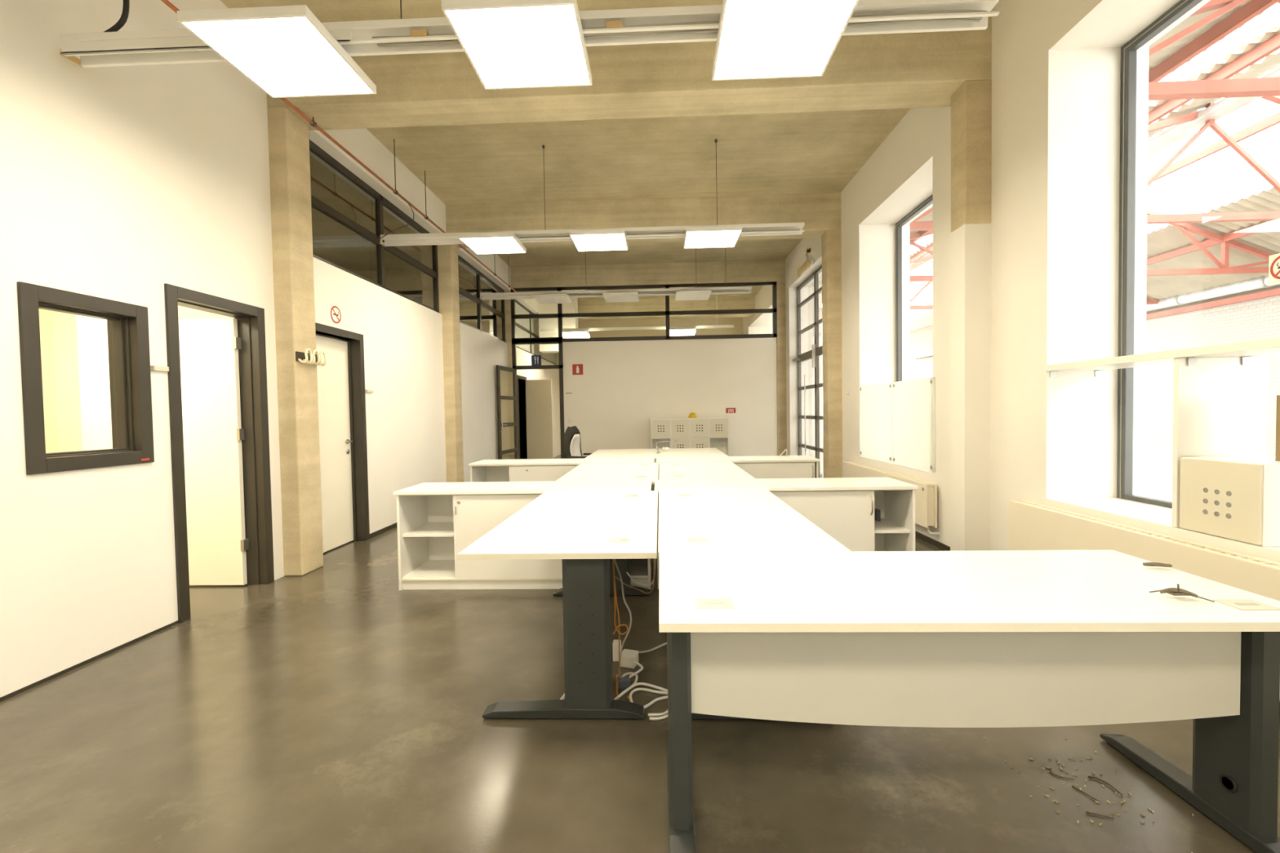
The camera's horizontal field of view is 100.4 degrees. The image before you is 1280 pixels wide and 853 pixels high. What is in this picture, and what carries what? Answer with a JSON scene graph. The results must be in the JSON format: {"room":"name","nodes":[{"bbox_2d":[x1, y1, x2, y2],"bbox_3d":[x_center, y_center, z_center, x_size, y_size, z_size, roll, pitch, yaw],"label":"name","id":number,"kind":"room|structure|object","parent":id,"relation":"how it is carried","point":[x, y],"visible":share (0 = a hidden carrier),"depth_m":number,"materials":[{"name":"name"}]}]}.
{"room":"open-plan office","nodes":[
{"label":"open-plan office","id":0,"kind":"room"},
{"bbox_2d":[39,305,234,453],"bbox_3d":[-4.143,-0.090,2.928,1.905,2.800,3.350,-1,2,2],"label":"wall","id":1,"kind":"structure","parent":0,"point":[58,330],"depth_m":4.49,"materials":[{"name":"beige paint"}]},
{"bbox_2d":[0,0,284,697],"bbox_3d":[-3.193,-0.835,1.144,0.150,4.360,6.500,-1,2,2],"label":"wall","id":2,"kind":"structure","parent":0,"point":[121,184],"depth_m":3.04,"materials":[{"name":"white paint"}]},
{"bbox_2d":[17,281,154,475],"bbox_3d":[-3.116,-0.245,2.963,0.190,0.953,0.655,-1,2,2],"label":"window","id":3,"kind":"structure","parent":2,"relation":"in","point":[127,324],"depth_m":3.05,"materials":[{"name":"paint"}]},
{"bbox_2d":[0,620,178,702],"bbox_3d":[-3.097,1.348,0.709,0.006,0.018,5.510,-1,2,2],"label":"baseboard","id":4,"kind":"structure","parent":2,"relation":"attached to","point":[44,680],"depth_m":2.88,"materials":[{"name":"paint"}]},
{"bbox_2d":[164,283,274,622],"bbox_3d":[-3.415,0.176,3.868,0.863,2.190,0.843,-1,2,2],"label":"door","id":5,"kind":"structure","parent":2,"relation":"in","point":[217,373],"depth_m":4.16,"materials":[{"name":"paint"}]},
{"bbox_2d":[308,128,511,533],"bbox_3d":[-2.897,-1.034,7.895,0.245,4.360,6.500,-1,2,2],"label":"wall","id":6,"kind":"structure","parent":0,"point":[402,337],"depth_m":6.57,"materials":[{"name":"white paint"}]},
{"bbox_2d":[315,322,369,552],"bbox_3d":[-3.026,0.132,5.246,0.188,2.185,0.900,-1,2,2],"label":"door","id":7,"kind":"structure","parent":6,"relation":"in","point":[341,397],"depth_m":5.46,"materials":[{"name":"paint"}]},
{"bbox_2d":[309,139,439,312],"bbox_3d":[-3.020,-2.136,6.195,0.060,1.095,3.120,-1,2,2],"label":"window","id":8,"kind":"structure","parent":6,"relation":"in","point":[380,201],"depth_m":6.15,"materials":[{"name":"paint"}]},
{"bbox_2d":[457,254,505,342],"bbox_3d":[-2.896,-2.235,9.571,0.060,1.095,3.060,-1,2,2],"label":"window","id":9,"kind":"structure","parent":6,"relation":"in","point":[487,317],"depth_m":9.54,"materials":[{"name":"paint"}]},
{"bbox_2d":[515,291,577,459],"bbox_3d":[-2.196,-1.222,14.045,1.195,4.360,5.230,-1,2,2],"label":"wall","id":10,"kind":"structure","parent":0,"point":[523,357],"depth_m":13.61,"materials":[{"name":"white paint"}]},
{"bbox_2d":[516,374,553,459],"bbox_3d":[-2.467,-0.069,12.202,0.795,2.170,0.840,-1,2,2],"label":"door","id":11,"kind":"structure","parent":10,"relation":"in","point":[539,409],"depth_m":12.52,"materials":[{"name":"paint"}]},
{"bbox_2d":[515,299,555,364],"bbox_3d":[-2.734,-2.365,13.996,0.040,1.095,5.100,-1,2,2],"label":"window","id":12,"kind":"structure","parent":10,"relation":"in","point":[525,328],"depth_m":13.22,"materials":[{"name":"glass"}]},
{"bbox_2d":[220,0,999,304],"bbox_3d":[-1.450,-3.327,7.464,9.850,0.200,19.400,-1,2,2],"label":"ceiling","id":13,"kind":"structure","parent":0,"point":[820,151],"depth_m":6.42,"materials":[{"name":"concrete"}]},
{"bbox_2d":[103,0,129,31],"bbox_3d":[-2.724,-2.533,2.729,0.192,1.072,0.024,-1,2,2],"label":"cable","id":14,"kind":"object","parent":13,"relation":"hanging from","point":[122,21],"visible":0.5,"depth_m":2.73,"materials":[{"name":"black plastic"}]},
{"bbox_2d":[160,0,516,292],"bbox_3d":[-2.750,-2.821,4.473,0.044,0.596,13.100,-1,2,2],"label":"copper pipe","id":15,"kind":"object","parent":13,"relation":"hanging from","point":[312,122],"visible":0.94,"depth_m":5.42,"materials":[{"name":"metal"}]},
{"bbox_2d":[59,0,999,67],"bbox_3d":[-0.627,-2.512,2.652,4.652,1.176,0.111,-1,2,2],"label":"cable tray","id":16,"kind":"object","parent":13,"relation":"hanging from","point":[685,24],"visible":0.7,"depth_m":2.64,"materials":[{"name":"white metal"}]},
{"bbox_2d":[177,4,376,97],"bbox_3d":[-1.795,-1.882,2.714,0.600,0.045,0.600,-1,2,2],"label":"ceiling light","id":17,"kind":"object","parent":16,"relation":"attached to","point":[285,51],"visible":1,"depth_m":2.63,"materials":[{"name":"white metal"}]},
{"bbox_2d":[441,0,592,89],"bbox_3d":[-0.576,-1.901,2.668,0.600,0.045,0.600,-1,2,2],"label":"ceiling light","id":18,"kind":"object","parent":16,"relation":"attached to","point":[508,44],"visible":1,"depth_m":2.60,"materials":[{"name":"white"}]},
{"bbox_2d":[711,0,858,80],"bbox_3d":[0.683,-1.920,2.622,0.600,0.045,0.600,-1,2,2],"label":"ceiling light","id":19,"kind":"object","parent":16,"relation":"attached to","point":[757,39],"visible":1,"depth_m":2.60,"materials":[{"name":"white"}]},
{"bbox_2d":[351,259,785,294],"bbox_3d":[-1.628,-3.116,11.216,9.210,0.450,0.370,-1,2,2],"label":"concrete beam","id":20,"kind":"structure","parent":13,"relation":"attached to","point":[408,282],"depth_m":10.98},
{"bbox_2d":[311,191,841,252],"bbox_3d":[-1.750,-2.978,7.871,9.210,0.530,0.370,-1,2,2],"label":"concrete beam","id":21,"kind":"structure","parent":13,"relation":"attached to","point":[820,212],"depth_m":7.65,"materials":[{"name":"concrete"}]},
{"bbox_2d":[425,296,755,320],"bbox_3d":[-1.501,-3.193,14.663,9.210,0.500,0.370,-1,2,2],"label":"concrete beam","id":22,"kind":"structure","parent":13,"relation":"attached to","point":[729,302],"depth_m":14.41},
{"bbox_2d":[379,138,804,246],"bbox_3d":[-0.583,-2.665,6.050,4.812,1.066,0.110,-1,2,2],"label":"cable tray","id":23,"kind":"object","parent":13,"relation":"hanging from","point":[770,228],"visible":0.7,"depth_m":6.04,"materials":[{"name":"white metal"}]},
{"bbox_2d":[457,232,526,254],"bbox_3d":[-1.672,-2.091,6.107,0.600,0.045,0.600,-1,2,2],"label":"ceiling light","id":24,"kind":"object","parent":23,"relation":"attached to","point":[491,242],"visible":1,"depth_m":6.02,"materials":[{"name":"white"}]},
{"bbox_2d":[569,229,627,251],"bbox_3d":[-0.453,-2.110,6.061,0.600,0.045,0.600,-1,2,2],"label":"ceiling light","id":25,"kind":"object","parent":23,"relation":"attached to","point":[603,239],"visible":1,"depth_m":5.97,"materials":[{"name":"white"}]},
{"bbox_2d":[683,225,742,248],"bbox_3d":[0.806,-2.130,6.015,0.600,0.045,0.600,-1,2,2],"label":"ceiling light","id":26,"kind":"object","parent":23,"relation":"attached to","point":[714,236],"visible":1,"depth_m":5.92,"materials":[{"name":"white"}]},
{"bbox_2d":[479,247,751,300],"bbox_3d":[-0.459,-2.805,9.445,4.812,0.986,0.110,-1,2,2],"label":"track","id":27,"kind":"object","parent":13,"relation":"hanging from","point":[731,290],"visible":0.73,"depth_m":9.43,"materials":[{"name":"white metal"}]},
{"bbox_2d":[532,293,572,304],"bbox_3d":[-1.548,-2.271,9.501,0.600,0.045,0.600,-1,2,2],"label":"ceiling light","id":28,"kind":"object","parent":27,"relation":"attached to","point":[544,298],"visible":1,"depth_m":9.40,"materials":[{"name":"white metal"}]},
{"bbox_2d":[533,296,571,303],"bbox_3d":[-1.548,-2.254,9.501,0.576,0.008,0.576,-1,2,2],"label":"diffuser","id":29,"kind":"object","parent":28,"relation":"attached to","point":[541,300],"depth_m":9.48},
{"bbox_2d":[602,292,639,302],"bbox_3d":[-0.329,-2.290,9.456,0.600,0.045,0.600,-1,2,2],"label":"ceiling light","id":30,"kind":"object","parent":27,"relation":"attached to","point":[610,296],"visible":1,"depth_m":9.34,"materials":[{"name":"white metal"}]},
{"bbox_2d":[604,294,638,302],"bbox_3d":[-0.329,-2.273,9.456,0.576,0.008,0.576,-1,2,2],"label":"diffuser","id":31,"kind":"object","parent":30,"relation":"attached to","point":[608,298],"depth_m":9.44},
{"bbox_2d":[675,289,711,301],"bbox_3d":[0.930,-2.309,9.409,0.600,0.045,0.600,-1,2,2],"label":"ceiling light","id":32,"kind":"object","parent":27,"relation":"attached to","point":[680,295],"visible":1,"depth_m":9.29,"materials":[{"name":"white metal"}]},
{"bbox_2d":[675,293,710,300],"bbox_3d":[0.930,-2.293,9.409,0.576,0.008,0.576,-1,2,2],"label":"diffuser","id":33,"kind":"object","parent":32,"relation":"attached to","point":[679,296],"depth_m":9.40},
{"bbox_2d":[266,10,991,130],"bbox_3d":[-1.875,-2.879,4.465,9.210,0.530,0.370,-1,2,2],"label":"concrete beam","id":34,"kind":"structure","parent":13,"relation":"attached to","point":[922,69],"depth_m":4.26,"materials":[{"name":"concrete"}]},
{"bbox_2d":[538,297,733,332],"bbox_3d":[-0.117,-2.868,12.835,4.700,1.070,0.060,-1,2,2],"label":"track","id":35,"kind":"object","parent":13,"relation":"hanging from","point":[717,326],"visible":0.76,"depth_m":12.82,"materials":[{"name":"white metal"}]},
{"bbox_2d":[562,328,589,337],"bbox_3d":[-1.556,-2.241,12.906,0.600,0.120,0.600,-1,2,2],"label":"ceiling light","id":36,"kind":"object","parent":35,"relation":"attached to","point":[583,333],"visible":0.82,"depth_m":12.62,"materials":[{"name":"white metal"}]},
{"bbox_2d":[562,332,589,337],"bbox_3d":[-1.556,-2.210,12.907,0.600,0.059,0.600,-1,2,2],"label":"diffuser","id":37,"kind":"object","parent":36,"relation":"attached to","point":[566,335],"depth_m":12.70,"materials":[{"name":"white"}]},
{"bbox_2d":[669,326,695,335],"bbox_3d":[1.012,-2.281,12.810,0.600,0.120,0.600,-1,2,2],"label":"ceiling light","id":38,"kind":"object","parent":35,"relation":"attached to","point":[691,331],"visible":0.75,"depth_m":12.52,"materials":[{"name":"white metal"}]},
{"bbox_2d":[669,329,695,335],"bbox_3d":[1.012,-2.250,12.811,0.600,0.059,0.600,-1,2,2],"label":"diffuser","id":39,"kind":"object","parent":38,"relation":"attached to","point":[673,332],"depth_m":12.58,"materials":[{"name":"white"}]},
{"bbox_2d":[0,449,1279,852],"bbox_3d":[4.311,0.988,11.884,20.900,0.150,36.000,-1,2,2],"label":"floor","id":40,"kind":"structure","parent":0,"point":[334,707],"depth_m":2.05,"materials":[{"name":"concrete"}]},
{"bbox_2d":[76,315,112,450],"bbox_3d":[-4.158,0.169,4.370,0.600,2.200,0.235,-1,2,2],"label":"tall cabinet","id":41,"kind":"object","parent":40,"relation":"on","point":[92,333],"visible":0.04,"depth_m":4.24,"materials":[{"name":"white laminate"}]},
{"bbox_2d":[266,106,323,576],"bbox_3d":[-2.999,-0.678,4.530,0.330,3.845,0.290,-1,2,2],"label":"concrete column","id":42,"kind":"structure","parent":40,"relation":"on","point":[288,135],"depth_m":4.42,"materials":[{"name":"concrete"}]},
{"bbox_2d":[295,347,327,365],"bbox_3d":[-2.785,-0.589,4.532,0.096,0.130,0.285,-1,2,2],"label":"coat rack","id":43,"kind":"object","parent":42,"relation":"attached to","point":[311,358],"visible":1,"depth_m":4.49,"materials":[{"name":"metal"}]},
{"bbox_2d":[428,244,463,482],"bbox_3d":[-2.874,-0.778,7.936,0.330,3.845,0.290,-1,2,2],"label":"concrete column","id":44,"kind":"structure","parent":40,"relation":"on","point":[447,255],"depth_m":7.81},
{"bbox_2d":[504,290,514,459],"bbox_3d":[-2.784,-0.913,11.293,0.265,3.920,0.310,-1,2,2],"label":"concrete column","id":45,"kind":"structure","parent":40,"relation":"on","point":[507,302],"depth_m":11.12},
{"bbox_2d":[393,480,652,590],"bbox_3d":[-0.868,0.843,4.224,1.929,0.752,0.515,-1,2,2],"label":"base cabinet","id":46,"kind":"object","parent":40,"relation":"on","point":[436,522],"visible":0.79,"depth_m":4.03,"materials":[{"name":"white laminate"}]},
{"bbox_2d":[403,522,453,537],"bbox_3d":[-0.868,0.812,4.250,1.865,0.022,0.440,-1,2,2],"label":"shelf","id":47,"kind":"object","parent":46,"relation":"attached to","point":[422,529],"depth_m":4.17,"materials":[{"name":"white laminate"}]},
{"bbox_2d":[457,490,657,719],"bbox_3d":[-0.311,0.870,3.085,0.835,0.745,1.712,-1,2,2],"label":"office desk","id":48,"kind":"object","parent":40,"relation":"on","point":[586,531],"visible":0.96,"depth_m":2.30,"materials":[{"name":"white laminate"}]},
{"bbox_2d":[613,559,631,679],"bbox_3d":[-0.078,0.896,2.536,0.086,0.708,0.118,-1,2,2],"label":"power cable","id":49,"kind":"object","parent":48,"relation":"hanging from","point":[615,562],"visible":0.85,"depth_m":2.48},
{"bbox_2d":[468,457,654,490],"bbox_3d":[-0.890,0.782,6.363,2.129,0.752,0.540,-1,2,2],"label":"base cabinet","id":50,"kind":"object","parent":40,"relation":"on","point":[526,469],"visible":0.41,"depth_m":6.13,"materials":[{"name":"white laminate"}]},
{"bbox_2d":[561,426,592,458],"bbox_3d":[-0.859,0.547,8.207,0.598,1.110,0.650,0,2,19],"label":"office chair","id":51,"kind":"object","parent":40,"relation":"on","point":[571,442],"visible":0.34,"depth_m":8.13,"materials":[{"name":"plastic"}]},
{"bbox_2d":[569,434,581,456],"bbox_3d":[-0.982,0.354,8.243,0.124,0.470,0.324,0,2,19],"label":"cushion","id":52,"kind":"object","parent":51,"relation":"on","point":[575,439],"depth_m":8.27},
{"bbox_2d":[556,462,658,484],"bbox_3d":[-0.253,0.807,5.264,0.880,0.744,1.592,-1,2,2],"label":"office desk","id":53,"kind":"object","parent":40,"relation":"on","point":[615,471],"visible":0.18,"depth_m":5.13,"materials":[{"name":"white laminate"}]},
{"bbox_2d":[584,448,658,460],"bbox_3d":[-0.202,0.745,7.463,0.940,0.740,1.652,-1,2,2],"label":"office desk","id":54,"kind":"object","parent":40,"relation":"on","point":[612,453],"visible":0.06,"depth_m":7.37,"materials":[{"name":"white laminate"}]},
{"bbox_2d":[620,648,638,668],"bbox_3d":[-0.057,1.214,2.789,0.085,0.065,0.084,0,2,18],"label":"power adapter","id":55,"kind":"object","parent":40,"relation":"on","point":[628,657],"visible":0.79,"depth_m":2.75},
{"bbox_2d":[613,682,667,699],"bbox_3d":[0.033,1.239,2.508,0.348,0.026,0.116,-1,2,-11],"label":"power cable","id":56,"kind":"object","parent":40,"relation":"on","point":[630,687],"visible":0.7,"depth_m":2.52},
{"bbox_2d":[629,688,667,709],"bbox_3d":[0.056,1.243,2.473,0.254,0.018,0.167,-2,2,-28],"label":"power cable","id":57,"kind":"object","parent":40,"relation":"on","point":[633,691],"visible":0.59,"depth_m":2.48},
{"bbox_2d":[650,417,729,462],"bbox_3d":[1.003,0.414,10.778,1.550,1.171,0.398,-1,2,2],"label":"cube shelf","id":58,"kind":"object","parent":40,"relation":"on","point":[713,432],"visible":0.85,"depth_m":10.58,"materials":[{"name":"white laminate"}]},
{"bbox_2d":[658,448,728,457],"bbox_3d":[0.711,0.730,7.428,0.876,0.740,1.652,-1,2,2],"label":"office desk","id":59,"kind":"object","parent":40,"relation":"on","point":[673,452],"visible":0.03,"depth_m":7.33,"materials":[{"name":"white laminate"}]},
{"bbox_2d":[658,462,755,479],"bbox_3d":[0.600,0.794,5.232,0.816,0.744,1.592,-1,2,2],"label":"office desk","id":60,"kind":"object","parent":40,"relation":"on","point":[678,470],"visible":0.2,"depth_m":5.10,"materials":[{"name":"white laminate"}]},
{"bbox_2d":[656,455,819,479],"bbox_3d":[1.116,0.750,6.285,1.834,0.752,0.546,-1,2,2],"label":"base cabinet","id":61,"kind":"object","parent":40,"relation":"on","point":[771,466],"visible":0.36,"depth_m":6.02,"materials":[{"name":"white laminate"}]},
{"bbox_2d":[657,489,851,719],"bbox_3d":[0.506,0.858,3.055,0.788,0.744,1.712,-1,2,2],"label":"office desk","id":62,"kind":"object","parent":40,"relation":"on","point":[708,521],"visible":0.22,"depth_m":2.67,"materials":[{"name":"white laminate"}]},
{"bbox_2d":[776,281,786,455],"bbox_3d":[2.919,-1.002,11.081,0.200,3.920,0.310,-1,2,2],"label":"concrete column","id":63,"kind":"structure","parent":40,"relation":"on","point":[780,286],"depth_m":10.92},
{"bbox_2d":[654,477,918,589],"bbox_3d":[1.073,0.813,4.148,1.904,0.752,0.522,-1,2,2],"label":"base cabinet","id":64,"kind":"object","parent":40,"relation":"on","point":[843,508],"visible":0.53,"depth_m":3.91,"materials":[{"name":"white laminate"}]},
{"bbox_2d":[874,518,909,533],"bbox_3d":[1.073,0.782,4.178,1.840,0.022,0.440,-1,2,2],"label":"shelf","id":65,"kind":"object","parent":64,"relation":"attached to","point":[886,525],"depth_m":4.03,"materials":[{"name":"white laminate"}]},
{"bbox_2d":[821,229,842,478],"bbox_3d":[2.785,-0.866,7.711,0.220,3.845,0.260,-1,2,2],"label":"concrete column","id":66,"kind":"structure","parent":40,"relation":"on","point":[831,240],"depth_m":7.59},
{"bbox_2d":[658,550,1279,852],"bbox_3d":[0.977,0.886,1.802,1.812,0.744,0.751,-1,2,2],"label":"office desk","id":67,"kind":"object","parent":40,"relation":"on","point":[1008,638],"visible":1,"depth_m":1.61,"materials":[{"name":"white laminate"}]},
{"bbox_2d":[1149,583,1214,602],"bbox_3d":[1.609,0.490,1.589,0.139,0.040,0.039,0,2,25],"label":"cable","id":68,"kind":"object","parent":67,"relation":"on","point":[1177,591],"visible":1,"depth_m":1.59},
{"bbox_2d":[983,737,1193,852],"bbox_3d":[1.548,1.245,1.837,0.460,0.005,0.557,-1,2,2],"label":"crumbs","id":69,"kind":"object","parent":40,"relation":"on","point":[1095,752],"visible":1,"depth_m":1.80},
{"bbox_2d":[555,316,742,454],"bbox_3d":[-1.081,-1.317,16.695,9.840,4.360,0.150,-1,2,2],"label":"wall","id":70,"kind":"structure","parent":0,"point":[737,322],"depth_m":16.51,"materials":[{"name":"beige paint"}]},
{"bbox_2d":[562,337,777,456],"bbox_3d":[0.602,-0.404,11.108,4.450,2.800,0.100,-1,2,2],"label":"wall","id":71,"kind":"structure","parent":0,"point":[623,385],"depth_m":11.04,"materials":[{"name":"paint"}]},
{"bbox_2d":[510,281,777,459],"bbox_3d":[0.082,-0.954,11.066,5.480,3.920,0.070,-1,2,2],"label":"window frame","id":72,"kind":"structure","parent":71,"relation":"in","point":[541,340],"depth_m":11.02,"materials":[{"name":"paint"}]},
{"bbox_2d":[496,364,517,459],"bbox_3d":[-2.622,-0.063,10.674,0.091,2.250,0.965,-1,2,7],"label":"door","id":73,"kind":"structure","parent":72,"relation":"attached to","point":[500,424],"depth_m":10.43,"materials":[{"name":"paint"}]},
{"bbox_2d":[742,0,1279,701],"bbox_3d":[3.079,-1.118,7.362,0.840,4.360,19.400,-1,2,2],"label":"wall","id":74,"kind":"structure","parent":0,"point":[1027,290],"depth_m":3.83,"materials":[{"name":"white paint"}]},
{"bbox_2d":[797,248,813,275],"bbox_3d":[2.827,-2.860,9.133,0.140,0.429,0.620,-1,2,2],"label":"lamp","id":75,"kind":"object","parent":74,"relation":"attached to","point":[807,264],"visible":1,"depth_m":9.04,"materials":[{"name":"white metal"}]},
{"bbox_2d":[792,265,822,478],"bbox_3d":[3.076,-0.864,9.477,0.150,3.730,2.510,-1,2,2],"label":"window","id":76,"kind":"structure","parent":74,"relation":"in","point":[816,351],"depth_m":9.51,"materials":[{"name":"grey metal"}]},
{"bbox_2d":[842,461,940,534],"bbox_3d":[2.776,0.742,6.121,0.131,0.476,2.291,-1,2,2],"label":"panel radiator","id":77,"kind":"object","parent":74,"relation":"attached to","point":[926,497],"visible":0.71,"depth_m":5.14,"materials":[{"name":"metal"}]},
{"bbox_2d":[844,461,934,486],"bbox_3d":[2.763,0.515,6.115,0.064,0.018,2.270,-1,2,2],"label":"window sill","id":78,"kind":"structure","parent":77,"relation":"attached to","point":[869,469],"depth_m":5.86,"materials":[{"name":"metal"}]},
{"bbox_2d":[859,377,934,471],"bbox_3d":[2.815,-0.045,5.967,0.036,0.895,1.870,-1,2,2],"label":"board","id":79,"kind":"object","parent":74,"relation":"attached to","point":[897,419],"visible":1,"depth_m":5.75,"materials":[{"name":"white"}]},
{"bbox_2d":[895,194,933,382],"bbox_3d":[3.293,-1.084,5.959,0.058,2.985,1.850,-1,2,2],"label":"window","id":80,"kind":"structure","parent":74,"relation":"in","point":[929,201],"depth_m":6.81,"materials":[{"name":"metal"}]},
{"bbox_2d":[951,79,991,232],"bbox_3d":[2.637,-2.134,4.240,0.220,1.105,0.214,-1,2,2],"label":"concrete column","id":81,"kind":"structure","parent":74,"relation":"on","point":[971,102],"depth_m":4.14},
{"bbox_2d":[915,530,1279,715],"bbox_3d":[2.714,1.176,2.683,0.012,0.055,9.890,-1,2,2],"label":"baseboard","id":82,"kind":"structure","parent":74,"relation":"attached to","point":[944,547],"depth_m":5.08,"materials":[{"name":"paint"}]},
{"bbox_2d":[1008,499,1279,601],"bbox_3d":[2.652,0.846,2.743,0.131,0.586,2.126,-1,2,2],"label":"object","id":83,"kind":"structure","parent":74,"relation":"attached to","point":[1033,526],"depth_m":2.80,"materials":[{"name":"metal"}]},
{"bbox_2d":[1013,500,1279,568],"bbox_3d":[2.638,0.564,2.735,0.064,0.018,2.105,-1,2,2],"label":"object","id":84,"kind":"structure","parent":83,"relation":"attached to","point":[1211,553],"depth_m":2.72,"materials":[{"name":"metal"}]},
{"bbox_2d":[1116,0,1202,508],"bbox_3d":[3.170,-0.978,2.600,0.058,2.970,1.885,-1,2,2],"label":"window","id":85,"kind":"structure","parent":74,"relation":"in","point":[1128,51],"depth_m":3.49,"materials":[{"name":"metal"}]},
{"bbox_2d":[1268,253,1279,284],"bbox_3d":[3.175,-0.788,2.625,0.008,0.144,0.144,-1,2,2],"label":"prohibition sign","id":86,"kind":"object","parent":85,"relation":"attached to","point":[1273,260],"visible":1,"depth_m":2.67,"materials":[{"name":"white plastic"}]},
{"bbox_2d":[1044,337,1279,527],"bbox_3d":[2.909,0.061,2.655,0.445,0.896,1.854,-1,2,2],"label":"shelf","id":87,"kind":"object","parent":74,"relation":"attached to","point":[1220,391],"visible":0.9,"depth_m":2.67,"materials":[{"name":"white laminate"}]},
{"bbox_2d":[1179,456,1279,546],"bbox_3d":[2.894,0.335,2.489,0.391,0.358,0.365,-1,2,2],"label":"storage box","id":88,"kind":"object","parent":74,"relation":"on","point":[1235,498],"visible":1,"depth_m":2.44,"materials":[{"name":"white laminate"}]},
{"bbox_2d":[1275,395,1279,461],"bbox_3d":[2.983,0.006,2.403,0.158,0.300,0.060,-1,2,2],"label":"folder","id":89,"kind":"object","parent":88,"relation":"on","point":[1277,408],"visible":1,"depth_m":2.43,"materials":[{"name":"cardboard"}]},
{"label":"outside","id":90,"kind":"structure","parent":0,"visible":0},
{"bbox_2d":[770,0,1263,333],"bbox_3d":[5.054,-3.982,11.711,2.846,0.744,36.000,-1,2,2],"label":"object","id":91,"kind":"structure","parent":90,"point":[1154,60],"depth_m":5.50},
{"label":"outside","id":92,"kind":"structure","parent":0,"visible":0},
{"bbox_2d":[910,27,1279,257],"bbox_3d":[7.354,-4.580,11.609,0.311,0.127,36.000,-1,2,2],"label":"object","id":93,"kind":"structure","parent":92,"point":[1268,35],"depth_m":6.40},
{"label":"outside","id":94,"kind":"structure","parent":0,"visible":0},
{"bbox_2d":[910,50,1279,271],"bbox_3d":[8.294,-4.825,11.567,0.610,0.200,36.000,-1,2,2],"label":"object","id":95,"kind":"structure","parent":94,"point":[1272,61],"depth_m":7.59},
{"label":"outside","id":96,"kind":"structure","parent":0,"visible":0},
{"bbox_2d":[909,22,1279,254],"bbox_3d":[8.673,-5.416,11.536,0.203,0.125,36.000,-1,2,2],"label":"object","id":97,"kind":"structure","parent":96,"point":[1242,47],"depth_m":7.69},
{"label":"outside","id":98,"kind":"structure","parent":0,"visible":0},
{"bbox_2d":[910,186,1279,359],"bbox_3d":[13.069,-3.728,11.424,3.238,1.345,36.000,-1,2,2],"label":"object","id":99,"kind":"structure","parent":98,"point":[1169,238],"depth_m":12.25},
{"bbox_2d":[910,254,1159,310],"bbox_3d":[9.131,-4.369,14.703,10.711,2.207,0.090,-1,2,2],"label":"roof truss","id":100,"kind":"object","parent":99,"relation":"attached to","point":[1148,301],"visible":0.03,"depth_m":14.73,"materials":[{"name":"red metal"}]},
{"bbox_2d":[909,208,1272,281],"bbox_3d":[9.006,-4.270,11.307,10.711,2.207,0.090,-1,2,2],"label":"roof truss","id":101,"kind":"object","parent":99,"relation":"attached to","point":[1224,268],"visible":0.23,"depth_m":11.19,"materials":[{"name":"red metal"}]},
{"bbox_2d":[909,75,1279,231],"bbox_3d":[8.881,-4.170,7.911,10.711,2.207,0.090,-1,2,2],"label":"roof truss","id":102,"kind":"object","parent":99,"relation":"attached to","point":[915,225],"visible":0.29,"depth_m":7.91,"materials":[{"name":"red metal"}]},
{"bbox_2d":[914,275,1279,358],"bbox_3d":[14.105,-3.258,11.399,0.300,0.300,34.000,-1,2,2],"label":"duct","id":103,"kind":"object","parent":99,"relation":"attached to","point":[1263,282],"visible":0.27,"depth_m":13.18,"materials":[{"name":"metal"}]},
{"bbox_2d":[1148,0,1279,100],"bbox_3d":[8.756,-4.070,4.514,10.711,2.207,0.090,-1,2,2],"label":"steel beam","id":104,"kind":"structure","parent":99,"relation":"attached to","point":[1258,86],"depth_m":4.65,"materials":[{"name":"red metal"}]},
{"bbox_2d":[771,0,1276,333],"bbox_3d":[6.020,-4.133,11.671,0.070,0.140,36.000,-1,2,2],"label":"roof purlin","id":105,"kind":"structure","parent":104,"relation":"attached to","point":[1251,9],"depth_m":5.41,"materials":[{"name":"red metal"}]},
{"bbox_2d":[910,66,1279,275],"bbox_3d":[8.544,-4.701,11.561,0.340,0.100,36.000,-1,2,2],"label":"gutter","id":106,"kind":"object","parent":104,"relation":"attached to","point":[1224,107],"visible":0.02,"depth_m":8.03,"materials":[{"name":"metal"}]},
{"bbox_2d":[910,32,1279,264],"bbox_3d":[7.356,-4.480,11.612,0.070,0.140,36.000,-1,2,2],"label":"roof purlin","id":107,"kind":"structure","parent":104,"relation":"attached to","point":[1270,46],"depth_m":6.46,"materials":[{"name":"red metal"}]},
{"bbox_2d":[910,111,1279,294],"bbox_3d":[9.926,-4.836,11.507,0.070,0.140,36.000,-1,2,2],"label":"roof purlin","id":108,"kind":"structure","parent":104,"relation":"attached to","point":[1274,119],"depth_m":9.09,"materials":[{"name":"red metal"}]},
{"bbox_2d":[910,220,1279,336],"bbox_3d":[12.246,-3.945,11.447,0.070,0.140,36.000,-1,2,2],"label":"roof purlin","id":109,"kind":"structure","parent":104,"relation":"attached to","point":[1268,224],"depth_m":11.44,"materials":[{"name":"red metal"}]},
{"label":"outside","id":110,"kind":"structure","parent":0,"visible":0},
{"bbox_2d":[913,295,1279,457],"bbox_3d":[14.570,-1.096,11.446,0.300,3.900,36.000,-1,2,2],"label":"wall","id":111,"kind":"structure","parent":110,"point":[1260,318],"depth_m":13.89,"materials":[{"name":"paint"}]},
{"bbox_2d":[911,288,1279,363],"bbox_3d":[14.329,-3.011,11.398,0.120,0.140,36.000,-1,2,2],"label":"rail","id":112,"kind":"object","parent":111,"relation":"attached to","point":[1273,292],"visible":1,"depth_m":13.38,"materials":[{"name":"red metal"}]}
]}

